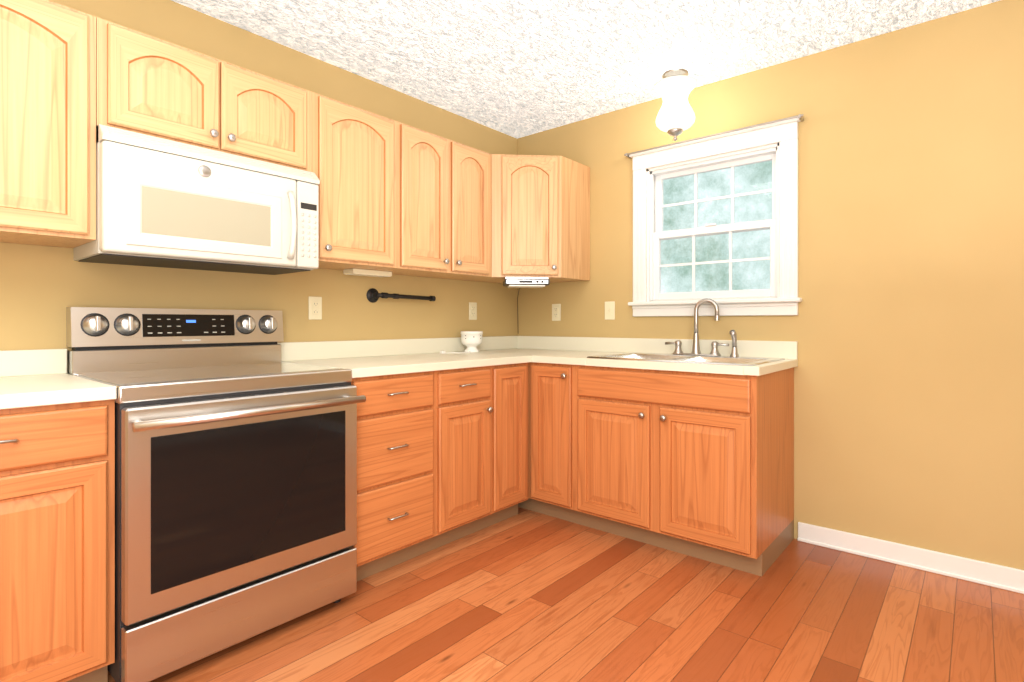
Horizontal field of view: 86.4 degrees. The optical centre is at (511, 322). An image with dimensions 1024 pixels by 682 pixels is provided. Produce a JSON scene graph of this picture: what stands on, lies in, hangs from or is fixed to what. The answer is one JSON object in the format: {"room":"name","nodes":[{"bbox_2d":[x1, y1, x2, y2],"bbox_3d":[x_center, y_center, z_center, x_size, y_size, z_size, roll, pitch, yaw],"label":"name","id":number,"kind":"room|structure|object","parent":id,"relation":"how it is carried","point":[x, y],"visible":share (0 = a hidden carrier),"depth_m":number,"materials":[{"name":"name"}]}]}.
{"room":"kitchen","nodes":[
{"label":"kitchen","id":0,"kind":"room"},
{"bbox_2d":[0,0,516,373],"bbox_3d":[-1.502,-0.120,2.260,0.120,2.440,4.840,0,0,41],"label":"wall","id":1,"kind":"structure","parent":0,"point":[42,288],"depth_m":2.57,"materials":[{"name":"beige paint"}]},
{"bbox_2d":[0,0,95,247],"bbox_3d":[-1.657,-0.645,1.695,0.374,0.740,0.533,0,0,41],"label":"upper cabinet","id":2,"kind":"object","parent":1,"relation":"attached to","point":[47,122],"visible":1,"depth_m":1.70,"materials":[{"name":"brown wood"}]},
{"bbox_2d":[96,17,310,171],"bbox_3d":[-1.234,-0.836,2.191,0.374,0.359,0.766,0,0,41],"label":"upper cabinet","id":3,"kind":"object","parent":1,"relation":"attached to","point":[146,84],"visible":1,"depth_m":2.03,"materials":[{"name":"brown wood"}]},
{"bbox_2d":[74,124,319,274],"bbox_3d":[-1.209,-0.440,2.169,0.440,0.427,0.766,0,0,41],"label":"microwave","id":4,"kind":"object","parent":3,"relation":"attached to","point":[162,202],"visible":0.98,"depth_m":1.99,"materials":[{"name":"white plastic"}]},
{"bbox_2d":[309,296,321,319],"bbox_3d":[-0.994,-0.073,2.755,0.009,0.116,0.072,0,0,41],"label":"outlet","id":5,"kind":"object","parent":1,"relation":"attached to","point":[315,308],"visible":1,"depth_m":2.75,"materials":[{"name":"white plastic"}]},
{"bbox_2d":[311,92,395,269],"bbox_3d":[-0.836,-0.645,2.657,0.374,0.740,0.460,0,0,41],"label":"upper cabinet","id":6,"kind":"object","parent":1,"relation":"attached to","point":[353,158],"visible":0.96,"depth_m":2.54,"materials":[{"name":"brown wood"}]},
{"bbox_2d":[343,268,391,276],"bbox_3d":[-0.758,-0.261,2.874,0.095,0.027,0.240,0,0,41],"label":"mount","id":7,"kind":"object","parent":6,"relation":"attached to","point":[365,272],"visible":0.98,"depth_m":2.82,"materials":[{"name":"white plastic"}]},
{"bbox_2d":[366,288,435,302],"bbox_3d":[-0.628,-0.150,3.128,0.081,0.080,0.432,0,0,41],"label":"towel holder","id":8,"kind":"object","parent":1,"relation":"attached to","point":[373,295],"visible":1,"depth_m":3.03,"materials":[{"name":"black metal"}]},
{"bbox_2d":[379,121,491,279],"bbox_3d":[-0.456,-0.645,3.102,0.374,0.740,0.709,0,0,41],"label":"upper cabinet","id":9,"kind":"object","parent":1,"relation":"attached to","point":[443,208],"visible":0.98,"depth_m":2.96,"materials":[{"name":"brown wood"}]},
{"bbox_2d":[469,302,476,319],"bbox_3d":[-0.258,-0.076,3.616,0.010,0.116,0.072,0,0,41],"label":"electrical outlet","id":10,"kind":"object","parent":1,"relation":"attached to","point":[472,310],"visible":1,"depth_m":3.61,"materials":[{"name":"white plastic"}]},
{"bbox_2d":[108,507,1023,681],"bbox_3d":[0.216,1.150,0.792,4.640,0.100,4.840,0,0,41],"label":"floor","id":11,"kind":"structure","parent":0,"point":[524,595],"depth_m":2.00,"materials":[{"name":"brown wood"}]},
{"bbox_2d":[0,399,114,681],"bbox_3d":[-1.558,0.662,1.585,0.669,0.876,0.533,0,0,41],"label":"base cabinet","id":12,"kind":"object","parent":11,"relation":"on","point":[57,542],"visible":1,"depth_m":1.49,"materials":[{"name":"brown wood"}]},
{"bbox_2d":[0,349,116,409],"bbox_3d":[-1.573,0.160,1.585,0.645,0.127,0.552,0,0,41],"label":"countertop","id":13,"kind":"structure","parent":12,"relation":"on","point":[34,378],"depth_m":1.66,"materials":[{"name":"white laminate"}]},
{"bbox_2d":[66,307,365,681],"bbox_3d":[-1.095,0.522,2.054,0.762,1.156,0.783,0,0,41],"label":"stove","id":14,"kind":"object","parent":11,"relation":"on","point":[235,480],"visible":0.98,"depth_m":1.83,"materials":[{"name":"silver metal"}]},
{"bbox_2d":[351,371,433,580],"bbox_3d":[-0.728,0.662,2.556,0.669,0.876,0.460,0,0,41],"label":"base cabinet","id":15,"kind":"object","parent":11,"relation":"on","point":[395,469],"visible":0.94,"depth_m":2.36,"materials":[{"name":"brown wood"}]},
{"bbox_2d":[424,366,492,552],"bbox_3d":[-0.453,0.662,2.878,0.669,0.876,0.386,0,0,41],"label":"base cabinet","id":16,"kind":"object","parent":11,"relation":"on","point":[463,409],"visible":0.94,"depth_m":2.66,"materials":[{"name":"brown wood"}]},
{"bbox_2d":[480,363,527,529],"bbox_3d":[-0.238,0.662,3.155,0.637,0.876,0.315,0,0,41],"label":"base cabinet","id":17,"kind":"object","parent":11,"relation":"on","point":[509,440],"visible":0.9,"depth_m":2.93,"materials":[{"name":"brown wood"}]},
{"bbox_2d":[518,362,538,512],"bbox_3d":[0.072,0.662,3.531,0.618,0.876,0.618,0,0,41],"label":"base cabinet","id":18,"kind":"object","parent":11,"relation":"on","point":[531,504],"visible":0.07,"depth_m":3.11,"materials":[{"name":"brown wood"}]},
{"bbox_2d":[531,362,582,524],"bbox_3d":[0.406,0.662,3.213,0.305,0.876,0.668,0,0,41],"label":"base cabinet","id":19,"kind":"object","parent":11,"relation":"on","point":[553,439],"visible":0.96,"depth_m":2.98,"materials":[{"name":"brown wood"}]},
{"bbox_2d":[576,365,793,575],"bbox_3d":[0.870,0.662,2.817,0.915,0.876,0.668,0,0,41],"label":"base cabinet","id":20,"kind":"object","parent":11,"relation":"on","point":[699,465],"visible":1,"depth_m":2.53,"materials":[{"name":"brown wood"}]},
{"bbox_2d":[277,336,797,377],"bbox_3d":[0.159,0.160,2.681,1.856,0.127,1.798,0,0,41],"label":"countertop","id":21,"kind":"structure","parent":20,"relation":"on","point":[364,358],"depth_m":2.90,"materials":[{"name":"white laminate"}]},
{"bbox_2d":[440,331,482,353],"bbox_3d":[-0.314,0.120,3.363,0.166,0.131,0.351,0,0,41],"label":"wax warmer","id":22,"kind":"object","parent":21,"relation":"on","point":[471,341],"visible":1,"depth_m":3.40,"materials":[{"name":"white ceramic"}]},
{"bbox_2d":[587,352,784,365],"bbox_3d":[0.884,0.196,2.806,0.830,0.034,0.540,0,0,41],"label":"sink","id":23,"kind":"object","parent":21,"relation":"in","point":[726,360],"visible":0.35,"depth_m":2.81,"materials":[{"name":"silver metal"}]},
{"bbox_2d":[665,298,738,356],"bbox_3d":[1.023,0.024,2.965,0.404,0.309,0.069,0,0,41],"label":"faucet","id":24,"kind":"object","parent":21,"relation":"on","point":[696,348],"visible":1,"depth_m":2.95,"materials":[{"name":"silver metal"}]},
{"bbox_2d":[171,0,999,138],"bbox_3d":[0.216,-1.390,0.792,4.640,0.100,4.840,0,0,41],"label":"ceiling","id":25,"kind":"structure","parent":0,"point":[517,69],"depth_m":2.58,"materials":[{"name":"white paint"}]},
{"bbox_2d":[654,68,696,140],"bbox_3d":[0.881,-1.160,2.941,0.226,0.358,0.226,0,0,41],"label":"ceiling light","id":26,"kind":"object","parent":25,"relation":"hanging from","point":[673,89],"visible":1,"depth_m":2.88,"materials":[{"name":"white glass"}]},
{"bbox_2d":[517,0,1023,569],"bbox_3d":[1.749,-0.120,2.587,4.400,2.440,0.120,0,0,41],"label":"wall","id":27,"kind":"structure","parent":0,"point":[905,328],"depth_m":2.51,"materials":[{"name":"beige paint"}]},
{"bbox_2d":[457,154,589,283],"bbox_3d":[0.075,-0.645,3.526,0.629,0.740,0.622,0,0,41],"label":"upper cabinet","id":28,"kind":"object","parent":27,"relation":"attached to","point":[540,215],"visible":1,"depth_m":3.29,"materials":[{"name":"brown wood"}]},
{"bbox_2d":[503,277,549,310],"bbox_3d":[0.072,-0.097,3.538,0.566,0.354,0.568,0,0,41],"label":"under-cabinet radio","id":29,"kind":"object","parent":28,"relation":"attached to","point":[525,282],"visible":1,"depth_m":3.28,"materials":[{"name":"white plastic"}]},
{"bbox_2d":[552,304,560,320],"bbox_3d":[0.302,-0.070,3.736,0.072,0.116,0.010,0,0,41],"label":"electrical outlet","id":30,"kind":"object","parent":27,"relation":"attached to","point":[556,312],"visible":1,"depth_m":3.73,"materials":[{"name":"white plastic"}]},
{"bbox_2d":[605,301,614,319],"bbox_3d":[0.618,-0.076,3.463,0.072,0.116,0.016,0,0,41],"label":"light switch","id":31,"kind":"object","parent":27,"relation":"attached to","point":[610,310],"visible":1,"depth_m":3.46,"materials":[{"name":"white plastic"}]},
{"bbox_2d":[624,114,803,158],"bbox_3d":[1.081,-1.024,3.036,0.990,0.020,0.064,0,0,41],"label":"curtain rod","id":32,"kind":"object","parent":27,"relation":"attached to","point":[800,117],"visible":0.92,"depth_m":2.95,"materials":[{"name":"grey metal"}]},
{"bbox_2d":[628,117,801,316],"bbox_3d":[1.125,-0.537,3.088,0.956,1.001,0.169,0,0,41],"label":"window","id":33,"kind":"structure","parent":27,"relation":"in","point":[783,135],"depth_m":3.03,"materials":[{"name":"white wood"}]},
{"bbox_2d":[797,522,1023,593],"bbox_3d":[2.410,1.054,1.929,2.540,0.092,0.022,0,0,41],"label":"baseboard","id":34,"kind":"structure","parent":27,"relation":"attached to","point":[984,573],"depth_m":2.44,"materials":[{"name":"white wood"}]},
{"label":"outside","id":35,"kind":"structure","parent":0,"visible":0},
{"bbox_2d":[661,161,771,292],"bbox_3d":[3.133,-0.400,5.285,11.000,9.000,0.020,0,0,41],"label":"window glass panes","id":36,"kind":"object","parent":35,"point":[742,211],"depth_m":6.00,"materials":[{"name":"teal"}]}
]}

